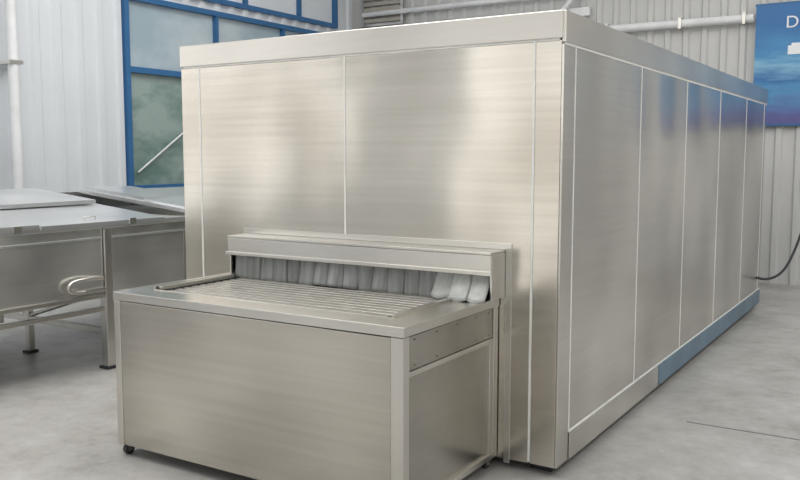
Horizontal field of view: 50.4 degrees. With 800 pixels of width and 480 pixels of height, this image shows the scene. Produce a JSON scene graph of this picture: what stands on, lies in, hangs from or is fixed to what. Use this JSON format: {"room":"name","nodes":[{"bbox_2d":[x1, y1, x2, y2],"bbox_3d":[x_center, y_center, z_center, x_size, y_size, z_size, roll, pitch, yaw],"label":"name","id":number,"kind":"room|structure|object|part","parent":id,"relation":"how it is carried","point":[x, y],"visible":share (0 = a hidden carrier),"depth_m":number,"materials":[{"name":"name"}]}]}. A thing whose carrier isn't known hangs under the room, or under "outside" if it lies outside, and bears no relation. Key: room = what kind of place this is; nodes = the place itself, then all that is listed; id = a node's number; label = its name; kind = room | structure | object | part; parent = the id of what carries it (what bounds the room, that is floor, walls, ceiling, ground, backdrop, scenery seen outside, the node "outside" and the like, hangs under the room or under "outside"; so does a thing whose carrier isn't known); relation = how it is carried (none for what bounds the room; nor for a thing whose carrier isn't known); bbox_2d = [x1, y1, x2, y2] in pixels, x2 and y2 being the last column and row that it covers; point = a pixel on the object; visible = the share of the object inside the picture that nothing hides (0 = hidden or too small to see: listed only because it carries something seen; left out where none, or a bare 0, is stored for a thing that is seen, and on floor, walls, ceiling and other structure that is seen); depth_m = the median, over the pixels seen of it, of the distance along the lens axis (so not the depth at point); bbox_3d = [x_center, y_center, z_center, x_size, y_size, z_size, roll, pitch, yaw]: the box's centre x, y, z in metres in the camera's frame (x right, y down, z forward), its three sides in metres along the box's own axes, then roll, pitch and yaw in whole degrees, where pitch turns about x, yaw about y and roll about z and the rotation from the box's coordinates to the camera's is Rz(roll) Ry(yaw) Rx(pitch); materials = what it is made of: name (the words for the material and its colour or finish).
{"room":"processing plant","nodes":[
{"label":"processing plant","id":0,"kind":"room"},
{"bbox_2d":[0,0,351,209],"bbox_3d":[-5.256,-2.067,7.192,0.030,6.000,16.850,4,7,32],"label":"wall","id":1,"kind":"structure","parent":0,"point":[71,74],"depth_m":9.67,"materials":[{"name":"white metal"}]},
{"bbox_2d":[0,0,23,188],"bbox_3d":[-4.069,-2.129,8.839,0.225,5.800,0.160,4,7,32],"label":"downpipe","id":2,"kind":"object","parent":1,"relation":"attached to","point":[12,62],"visible":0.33,"depth_m":8.83,"materials":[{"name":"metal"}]},
{"bbox_2d":[131,73,183,184],"bbox_3d":[-2.216,-1.538,12.166,0.010,1.430,4.220,4,7,32],"label":"pane","id":3,"kind":"object","parent":1,"relation":"attached to","point":[157,120],"visible":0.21,"depth_m":10.79,"materials":[{"name":"clear glass"}]},
{"bbox_2d":[138,132,182,172],"bbox_3d":[-2.912,-1.286,10.981,0.024,0.820,1.214,4,7,33],"label":"bar","id":4,"kind":"object","parent":1,"relation":"attached to","point":[181,134],"visible":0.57,"depth_m":10.78,"materials":[{"name":"white metal"}]},
{"bbox_2d":[129,0,302,71],"bbox_3d":[-2.216,-2.673,12.054,0.010,0.850,4.220,4,7,32],"label":"pane","id":5,"kind":"object","parent":1,"relation":"attached to","point":[157,33],"visible":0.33,"depth_m":10.90,"materials":[{"name":"clear glass"}]},
{"bbox_2d":[121,0,322,187],"bbox_3d":[-2.187,-1.959,12.106,0.090,2.370,4.310,4,7,32],"label":"frame","id":6,"kind":"object","parent":1,"relation":"attached to","point":[128,69],"visible":0.34,"depth_m":10.46,"materials":[{"name":"blue metal"}]},
{"bbox_2d":[203,0,337,28],"bbox_3d":[-2.027,-3.890,12.171,0.090,1.240,3.710,4,7,32],"label":"frame","id":7,"kind":"object","parent":1,"relation":"attached to","point":[244,5],"visible":1,"depth_m":12.79,"materials":[{"name":"blue metal"}]},
{"bbox_2d":[229,0,331,22],"bbox_3d":[-2.057,-3.593,12.219,0.010,0.550,3.620,4,7,32],"label":"pane","id":8,"kind":"object","parent":1,"relation":"attached to","point":[321,10],"visible":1,"depth_m":13.15,"materials":[{"name":"clear glass"}]},
{"bbox_2d":[0,282,799,479],"bbox_3d":[1.425,1.380,3.325,16.200,0.100,17.250,4,7,32],"label":"floor","id":9,"kind":"structure","parent":0,"point":[59,413],"depth_m":5.37,"materials":[{"name":"concrete"}]},
{"bbox_2d":[0,186,185,369],"bbox_3d":[-2.826,0.267,7.167,1.709,1.359,6.206,4,7,32],"label":"metal table","id":10,"kind":"object","parent":9,"relation":"on","point":[58,249],"visible":0.64,"depth_m":6.60,"materials":[{"name":"metal"}]},
{"bbox_3d":[-3.559,-0.164,5.938,1.636,0.195,1.186,4,7,32],"label":"lid","id":11,"kind":"part","parent":10,"relation":"part of","materials":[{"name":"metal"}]},
{"bbox_3d":[-3.585,-0.297,6.611,0.846,0.126,2.256,4,7,32],"label":"raised lid","id":12,"kind":"part","parent":10,"relation":"part of","materials":[{"name":"metal"}]},
{"bbox_3d":[-2.933,-0.251,6.934,1.636,0.195,1.146,4,7,32],"label":"lid","id":13,"kind":"part","parent":10,"relation":"part of","materials":[{"name":"metal"}]},
{"bbox_3d":[-2.839,0.336,7.182,1.648,0.090,6.200,4,7,32],"label":"rail","id":14,"kind":"part","parent":10,"relation":"part of","materials":[{"name":"metal"}]},
{"bbox_3d":[-2.840,-0.175,7.132,1.665,0.043,6.200,4,7,32],"label":"rail","id":15,"kind":"part","parent":10,"relation":"part of","materials":[{"name":"metal"}]},
{"bbox_3d":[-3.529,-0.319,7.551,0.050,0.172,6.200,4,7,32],"label":"lid","id":16,"kind":"part","parent":10,"relation":"part of","materials":[{"name":"metal"}]},
{"bbox_3d":[-2.549,-0.457,8.238,0.826,0.124,0.546,4,7,32],"label":"raised lid","id":17,"kind":"part","parent":10,"relation":"part of","materials":[{"name":"metal"}]},
{"bbox_3d":[-2.237,-0.372,8.037,1.636,0.195,0.606,4,7,32],"label":"lid","id":18,"kind":"part","parent":10,"relation":"part of","materials":[{"name":"metal"}]},
{"bbox_3d":[-1.860,-0.419,8.637,1.636,0.195,0.786,4,7,32],"label":"lid","id":19,"kind":"part","parent":10,"relation":"part of","materials":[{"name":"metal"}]},
{"bbox_3d":[-1.874,-0.345,7.817,0.626,0.124,0.496,4,7,32],"label":"raised lid","id":20,"kind":"part","parent":10,"relation":"part of","materials":[{"name":"metal"}]},
{"bbox_2d":[113,272,498,479],"bbox_3d":[-0.523,0.736,4.584,1.868,0.935,0.949,4,7,32],"label":"conveyor","id":21,"kind":"object","parent":9,"relation":"on","point":[257,379],"visible":0.96,"depth_m":4.15,"materials":[{"name":"metal"}]},
{"bbox_3d":[-0.779,0.776,4.197,1.748,0.800,0.010,4,7,32],"label":"panel","id":22,"kind":"part","parent":21,"relation":"part of","materials":[{"name":"metal"}]},
{"bbox_3d":[-0.521,0.294,4.544,1.850,0.007,0.940,4,7,32],"label":"frame","id":23,"kind":"part","parent":21,"relation":"part of","materials":[{"name":"metal"}]},
{"bbox_3d":[-0.522,0.418,4.554,1.844,0.153,0.835,4,7,32],"label":"panel","id":24,"kind":"part","parent":21,"relation":"part of","materials":[{"name":"metal"}]},
{"bbox_3d":[-0.522,0.816,4.593,1.828,0.603,0.835,4,7,32],"label":"panel","id":25,"kind":"part","parent":21,"relation":"part of","materials":[{"name":"metal"}]},
{"bbox_2d":[179,10,767,471],"bbox_3d":[1.193,-0.253,7.344,2.652,2.360,6.170,4,7,32],"label":"freezer","id":26,"kind":"object","parent":9,"relation":"on","point":[598,182],"visible":0.94,"depth_m":4.85,"materials":[{"name":"metal"}]},
{"bbox_2d":[225,233,505,300],"bbox_3d":[-0.258,0.135,4.817,1.801,0.249,0.190,4,7,32],"label":"hood","id":27,"kind":"object","parent":26,"relation":"attached to","point":[427,268],"depth_m":4.68,"materials":[{"name":"metal"}]},
{"bbox_3d":[-0.315,0.030,4.962,2.620,2.165,0.011,4,7,32],"label":"frame","id":28,"kind":"part","parent":26,"relation":"part of","materials":[{"name":"metal"}]},
{"bbox_3d":[1.342,1.018,5.219,0.017,0.147,1.705,4,7,32],"label":"rail","id":29,"kind":"part","parent":26,"relation":"part of","materials":[{"name":"metal"}]},
{"bbox_3d":[2.367,-0.137,6.755,0.011,2.145,5.912,4,7,32],"label":"frame","id":30,"kind":"part","parent":26,"relation":"part of","materials":[{"name":"metal"}]},
{"bbox_2d":[757,234,799,279],"bbox_3d":[4.857,-0.463,9.744,2.349,1.700,0.244,-3,6,-27],"label":"power cable","id":31,"kind":"object","parent":26,"relation":"attached to","point":[798,239],"visible":1,"depth_m":9.42,"materials":[{"name":"black rubber"}]},
{"bbox_2d":[687,421,799,439],"bbox_3d":[2.616,1.335,3.262,12.339,0.002,13.214,-1,6,-7],"label":"joint","id":32,"kind":"object","parent":9,"relation":"on","point":[687,421],"visible":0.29,"depth_m":5.12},
{"bbox_2d":[560,0,573,9],"bbox_3d":[2.615,-3.631,11.835,1.152,1.247,0.070,4,7,32],"label":"brace","id":33,"kind":"object","parent":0,"point":[567,4],"visible":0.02,"depth_m":12.00,"materials":[{"name":"white metal"}]},
{"bbox_2d":[352,0,799,284],"bbox_3d":[5.890,-2.356,10.115,15.800,6.000,0.035,4,7,32],"label":"wall","id":34,"kind":"structure","parent":0,"point":[728,48],"depth_m":11.13,"materials":[{"name":"white metal"}]},
{"bbox_2d":[362,0,404,27],"bbox_3d":[-0.279,-3.830,13.797,0.800,0.690,0.050,4,7,32],"label":"air vent","id":35,"kind":"object","parent":34,"relation":"in","point":[401,19],"visible":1,"depth_m":13.80,"materials":[{"name":"metal"}]},
{"bbox_2d":[353,7,590,29],"bbox_3d":[0.963,-3.329,13.047,4.050,0.120,0.080,4,7,32],"label":"trim","id":36,"kind":"structure","parent":34,"relation":"attached to","point":[583,11],"depth_m":12.04,"materials":[{"name":"silver metal"}]},
{"bbox_2d":[362,0,754,31],"bbox_3d":[5.923,-2.999,9.915,15.400,0.660,0.150,4,7,32],"label":"conduit","id":37,"kind":"object","parent":34,"relation":"attached to","point":[745,18],"visible":0.7,"depth_m":11.53,"materials":[{"name":"metal"}]},
{"bbox_2d":[753,1,799,125],"bbox_3d":[5.410,-2.179,10.357,2.070,1.540,0.029,4,7,32],"label":"banner","id":38,"kind":"object","parent":34,"relation":"attached to","point":[777,33],"visible":0.98,"depth_m":10.73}
]}

